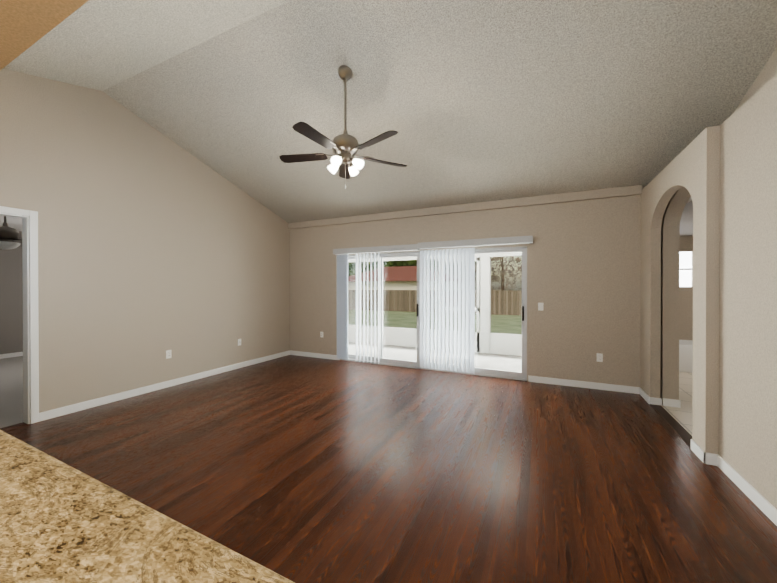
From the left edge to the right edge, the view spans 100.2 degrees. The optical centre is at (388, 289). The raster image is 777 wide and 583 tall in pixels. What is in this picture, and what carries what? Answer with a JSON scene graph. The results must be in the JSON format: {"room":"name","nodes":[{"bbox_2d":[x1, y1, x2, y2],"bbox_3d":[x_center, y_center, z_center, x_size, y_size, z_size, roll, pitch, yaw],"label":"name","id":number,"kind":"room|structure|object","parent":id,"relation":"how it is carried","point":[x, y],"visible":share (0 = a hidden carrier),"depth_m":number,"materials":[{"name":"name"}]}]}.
{"room":"living room","nodes":[
{"label":"living room","id":0,"kind":"room"},
{"bbox_2d":[0,216,21,230],"bbox_3d":[-6.104,-1.244,4.370,4.850,0.100,6.200,0,0,25],"label":"ceiling","id":1,"kind":"structure","parent":0,"point":[14,223],"depth_m":5.85,"materials":[{"name":"white paint"}]},
{"bbox_2d":[0,216,21,249],"bbox_3d":[-5.267,-0.872,4.509,1.259,0.645,1.254,0,0,25],"label":"fan","id":2,"kind":"object","parent":1,"relation":"hanging from","point":[8,235],"visible":0.6,"depth_m":4.45,"materials":[{"name":"metal"}]},
{"bbox_2d":[0,356,22,427],"bbox_3d":[-6.104,1.435,4.381,4.850,0.062,6.200,0,0,25],"label":"floor","id":3,"kind":"structure","parent":0,"point":[11,390],"depth_m":4.46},
{"bbox_2d":[0,231,22,353],"bbox_3d":[-3.917,0.101,3.351,0.020,2.620,6.400,0,0,25],"label":"wall","id":4,"kind":"structure","parent":0,"point":[11,305],"depth_m":3.35,"materials":[{"name":"beige paint"}]},
{"bbox_2d":[0,352,22,358],"bbox_3d":[-8.294,1.356,5.408,0.013,0.090,6.200,0,0,25],"label":"baseboard","id":5,"kind":"structure","parent":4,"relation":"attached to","point":[9,355],"depth_m":6.64,"materials":[{"name":"white wood"}]},
{"bbox_2d":[0,0,88,69],"bbox_3d":[-1.653,-1.671,0.173,6.530,1.310,2.382,0,0,25],"label":"header beam","id":6,"kind":"structure","parent":0,"point":[25,25],"depth_m":1.23,"materials":[{"name":"orange paint"}]},
{"bbox_2d":[0,69,289,412],"bbox_3d":[-3.620,-0.527,3.816,0.120,3.870,7.300,0,0,25],"label":"wall","id":7,"kind":"structure","parent":0,"point":[154,245],"depth_m":4.20,"materials":[{"name":"beige paint"}]},
{"bbox_2d":[0,206,38,423],"bbox_3d":[-3.982,0.296,3.029,0.136,2.232,0.984,0,0,25],"label":"door frame","id":8,"kind":"structure","parent":7,"relation":"attached to","point":[31,327],"depth_m":3.40,"materials":[{"name":"white wood"}]},
{"bbox_2d":[39,350,290,421],"bbox_3d":[-2.908,1.356,5.187,0.013,0.092,3.828,0,0,25],"label":"baseboard","id":9,"kind":"structure","parent":7,"relation":"attached to","point":[73,408],"depth_m":4.37,"materials":[{"name":"white wood"}]},
{"bbox_2d":[166,350,171,358],"bbox_3d":[-3.155,0.935,4.664,0.008,0.117,0.072,0,0,25],"label":"electrical outlet","id":10,"kind":"object","parent":7,"relation":"attached to","point":[168,354],"visible":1,"depth_m":4.66,"materials":[{"name":"white plastic"}]},
{"bbox_2d":[0,355,776,582],"bbox_3d":[-0.702,1.445,2.357,6.650,0.060,7.120,0,0,25],"label":"floor","id":11,"kind":"structure","parent":0,"point":[299,469],"depth_m":2.45,"materials":[{"name":"laminate"}]},
{"bbox_3d":[-0.947,0.908,0.482,4.696,1.030,0.280,0,0,25],"label":"countertop","id":12,"kind":"structure","parent":11,"relation":"on","visible":0},
{"bbox_2d":[0,430,294,582],"bbox_3d":[-0.974,0.373,0.423,4.696,0.040,0.796,0,0,25],"label":"countertop","id":13,"kind":"structure","parent":12,"relation":"on","point":[61,522],"depth_m":0.46,"materials":[{"name":"stone"}]},
{"bbox_2d":[3,0,776,222],"bbox_3d":[-0.608,-1.906,2.425,6.750,1.240,7.350,0,0,25],"label":"ceiling","id":14,"kind":"structure","parent":0,"point":[472,101],"depth_m":3.29,"materials":[{"name":"white paint"}]},
{"bbox_2d":[279,65,406,188],"bbox_3d":[-0.463,-1.613,3.237,1.345,1.202,1.302,0,0,25],"label":"ceiling fan","id":15,"kind":"object","parent":14,"relation":"hanging from","point":[345,146],"visible":1,"depth_m":3.22,"materials":[{"name":"brown metal"}]},
{"bbox_2d":[290,186,645,386],"bbox_3d":[0.675,-0.010,5.725,6.280,2.820,0.200,0,0,25],"label":"wall","id":16,"kind":"structure","parent":0,"point":[584,272],"depth_m":4.79,"materials":[{"name":"beige paint"}]},
{"bbox_2d":[291,350,339,359],"bbox_3d":[-1.516,1.350,6.642,1.240,0.092,0.013,0,0,25],"label":"baseboard","id":17,"kind":"structure","parent":16,"relation":"attached to","point":[308,354],"depth_m":6.63,"materials":[{"name":"white wood"}]},
{"bbox_2d":[337,253,378,363],"bbox_3d":[-0.596,0.343,6.141,0.947,2.021,0.089,0,0,25],"label":"window blind","id":18,"kind":"object","parent":16,"relation":"attached to","point":[342,306],"visible":0.98,"depth_m":6.17,"materials":[{"name":"white plastic"}]},
{"bbox_2d":[333,244,419,254],"bbox_3d":[-0.263,-0.726,5.982,1.740,0.100,0.125,0,0,25],"label":"valance","id":19,"kind":"object","parent":16,"relation":"attached to","point":[393,248],"visible":0.92,"depth_m":5.89,"materials":[{"name":"white metal"}]},
{"bbox_2d":[342,246,526,380],"bbox_3d":[0.624,0.370,5.735,3.360,2.060,0.150,0,0,25],"label":"sliding glass door","id":20,"kind":"structure","parent":16,"relation":"attached to","point":[510,374],"depth_m":5.70,"materials":[{"name":"clear glass"}]},
{"bbox_2d":[420,248,474,373],"bbox_3d":[0.959,0.346,5.410,0.939,2.021,0.061,0,0,25],"label":"window blind","id":21,"kind":"object","parent":16,"relation":"attached to","point":[466,276],"visible":1,"depth_m":5.40,"materials":[{"name":"white plastic"}]},
{"bbox_2d":[288,185,641,228],"bbox_3d":[0.627,-1.329,5.604,6.050,0.120,0.050,0,0,25],"label":"band","id":22,"kind":"object","parent":16,"relation":"attached to","point":[577,196],"visible":1,"depth_m":5.16,"materials":[{"name":"beige paint"}]},
{"bbox_2d":[418,236,532,248],"bbox_3d":[1.339,-0.743,5.226,1.796,0.100,0.135,0,0,25],"label":"valance","id":23,"kind":"object","parent":16,"relation":"attached to","point":[482,242],"visible":1,"depth_m":5.14,"materials":[{"name":"white metal"}]},
{"bbox_2d":[538,303,542,310],"bbox_3d":[2.278,0.261,4.858,0.072,0.117,0.012,0,0,25],"label":"light switch","id":24,"kind":"object","parent":16,"relation":"attached to","point":[540,306],"visible":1,"depth_m":4.86,"materials":[{"name":"white plastic"}]},
{"bbox_2d":[528,375,638,393],"bbox_3d":[2.750,1.359,4.642,1.380,0.092,0.013,0,0,25],"label":"baseboard","id":25,"kind":"structure","parent":16,"relation":"attached to","point":[583,384],"depth_m":4.61,"materials":[{"name":"white wood"}]},
{"bbox_2d":[597,353,602,361],"bbox_3d":[2.955,0.958,4.546,0.072,0.117,0.008,0,0,25],"label":"electrical outlet","id":26,"kind":"object","parent":16,"relation":"attached to","point":[599,357],"visible":1,"depth_m":4.54,"materials":[{"name":"white plastic"}]},
{"bbox_2d":[660,187,690,404],"bbox_3d":[3.156,0.150,3.403,0.155,2.520,1.900,0,0,25],"label":"wall","id":27,"kind":"structure","parent":0,"point":[670,253],"depth_m":3.89,"materials":[{"name":"beige paint"}]},
{"bbox_2d":[662,372,692,435],"bbox_3d":[4.352,1.436,4.339,1.580,0.061,4.600,0,0,25],"label":"floor","id":28,"kind":"structure","parent":0,"point":[682,416],"depth_m":3.90,"materials":[{"name":"beige tile"}]},
{"bbox_2d":[679,340,692,372],"bbox_3d":[5.065,1.169,5.824,1.230,0.458,0.695,0,0,25],"label":"bathtub","id":29,"kind":"object","parent":28,"relation":"on","point":[685,355],"depth_m":5.47,"materials":[{"name":"white"}]},
{"bbox_2d":[640,125,719,453],"bbox_3d":[3.018,0.050,3.467,0.100,2.720,1.900,0,0,25],"label":"wall","id":30,"kind":"structure","parent":0,"point":[693,167],"depth_m":2.77,"materials":[{"name":"beige paint"}]},
{"bbox_2d":[639,387,654,404],"bbox_3d":[3.269,1.361,4.138,0.016,0.092,0.401,0,0,25],"label":"baseboard","id":31,"kind":"structure","parent":30,"relation":"attached to","point":[649,400],"depth_m":4.05,"materials":[{"name":"white wood"}]},
{"bbox_2d":[650,404,691,446],"bbox_3d":[2.980,1.406,3.392,0.100,0.008,1.220,0,0,25],"label":"trim","id":32,"kind":"structure","parent":30,"relation":"attached to","point":[677,427],"depth_m":3.37,"materials":[{"name":"brown wood"}]},
{"bbox_2d":[690,439,776,525],"bbox_3d":[2.045,1.373,1.435,0.092,0.092,3.143,0,0,25],"label":"baseboard","id":33,"kind":"structure","parent":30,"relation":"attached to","point":[767,508],"depth_m":2.31,"materials":[{"name":"white wood"}]},
{"bbox_2d":[679,236,692,339],"bbox_3d":[5.224,0.138,6.217,1.600,2.520,0.150,0,0,25],"label":"wall","id":34,"kind":"structure","parent":0,"point":[686,310],"depth_m":6.01,"materials":[{"name":"beige paint"}]},
{"bbox_2d":[679,251,692,286],"bbox_3d":[5.364,-0.372,6.160,0.600,0.660,0.070,0,0,25],"label":"window","id":35,"kind":"structure","parent":34,"relation":"in","point":[685,268],"depth_m":6.08,"materials":[{"name":"white glass"}]},
{"bbox_2d":[680,196,692,235],"bbox_3d":[4.302,-1.038,4.186,1.250,0.130,4.300,0,0,25],"label":"ceiling","id":36,"kind":"structure","parent":0,"point":[686,224],"depth_m":4.61,"materials":[{"name":"beige paint"}]},
{"bbox_2d":[719,74,776,508],"bbox_3d":[1.720,0.065,0.156,0.400,2.720,5.200,0,0,25],"label":"wall","id":37,"kind":"structure","parent":0,"point":[748,312],"depth_m":2.21,"materials":[{"name":"beige paint"}]},
{"bbox_2d":[733,48,776,112],"bbox_3d":[2.392,-1.789,0.992,0.100,1.580,7.300,0,0,25],"label":"wall","id":38,"kind":"structure","parent":0,"point":[768,72],"depth_m":2.73,"materials":[{"name":"beige paint"}]},
{"label":"outside","id":39,"kind":"structure","parent":0,"visible":0},
{"bbox_2d":[348,310,521,333],"bbox_3d":[7.352,1.452,39.269,120.000,0.100,62.400,0,0,25],"label":"ground","id":40,"kind":"structure","parent":39,"point":[505,325],"depth_m":15.62,"materials":[{"name":"green plant"}]},
{"bbox_2d":[348,266,457,289],"bbox_3d":[1.650,-0.644,38.288,13.900,4.100,10.400,0,0,25],"label":"house","id":41,"kind":"structure","parent":40,"relation":"on","point":[388,279],"depth_m":34.85,"materials":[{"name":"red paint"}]},
{"bbox_2d":[348,259,476,276],"bbox_3d":[1.509,-3.198,48.998,26.577,9.115,8.648,0,0,25],"label":"trees","id":42,"kind":"object","parent":40,"relation":"on","point":[352,271],"depth_m":48.08,"materials":[{"name":"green plant"}]},
{"bbox_2d":[348,290,521,315],"bbox_3d":[-0.620,0.767,22.262,120.000,1.420,0.040,0,0,25],"label":"fence","id":43,"kind":"object","parent":40,"relation":"on","point":[410,294],"depth_m":21.21,"materials":[{"name":"brown wood"}]},
{"bbox_2d":[449,256,521,289],"bbox_3d":[7.734,-1.398,21.454,8.463,5.758,5.812,0,0,25],"label":"trees","id":44,"kind":"object","parent":40,"relation":"on","point":[502,265],"depth_m":21.45,"materials":[{"name":"brown plant"}]},
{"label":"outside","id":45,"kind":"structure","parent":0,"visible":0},
{"bbox_2d":[348,342,521,379],"bbox_3d":[-2.071,1.445,8.179,13.330,0.088,1.900,0,0,25],"label":"ground","id":46,"kind":"structure","parent":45,"point":[494,363],"depth_m":6.79,"materials":[{"name":"concrete"}]},
{"bbox_2d":[348,252,521,355],"bbox_3d":[-1.680,0.180,9.006,13.330,2.430,0.180,0,0,25],"label":"screen frame","id":47,"kind":"object","parent":46,"relation":"on","point":[479,343],"depth_m":7.19,"materials":[{"name":"white metal"}]}
]}

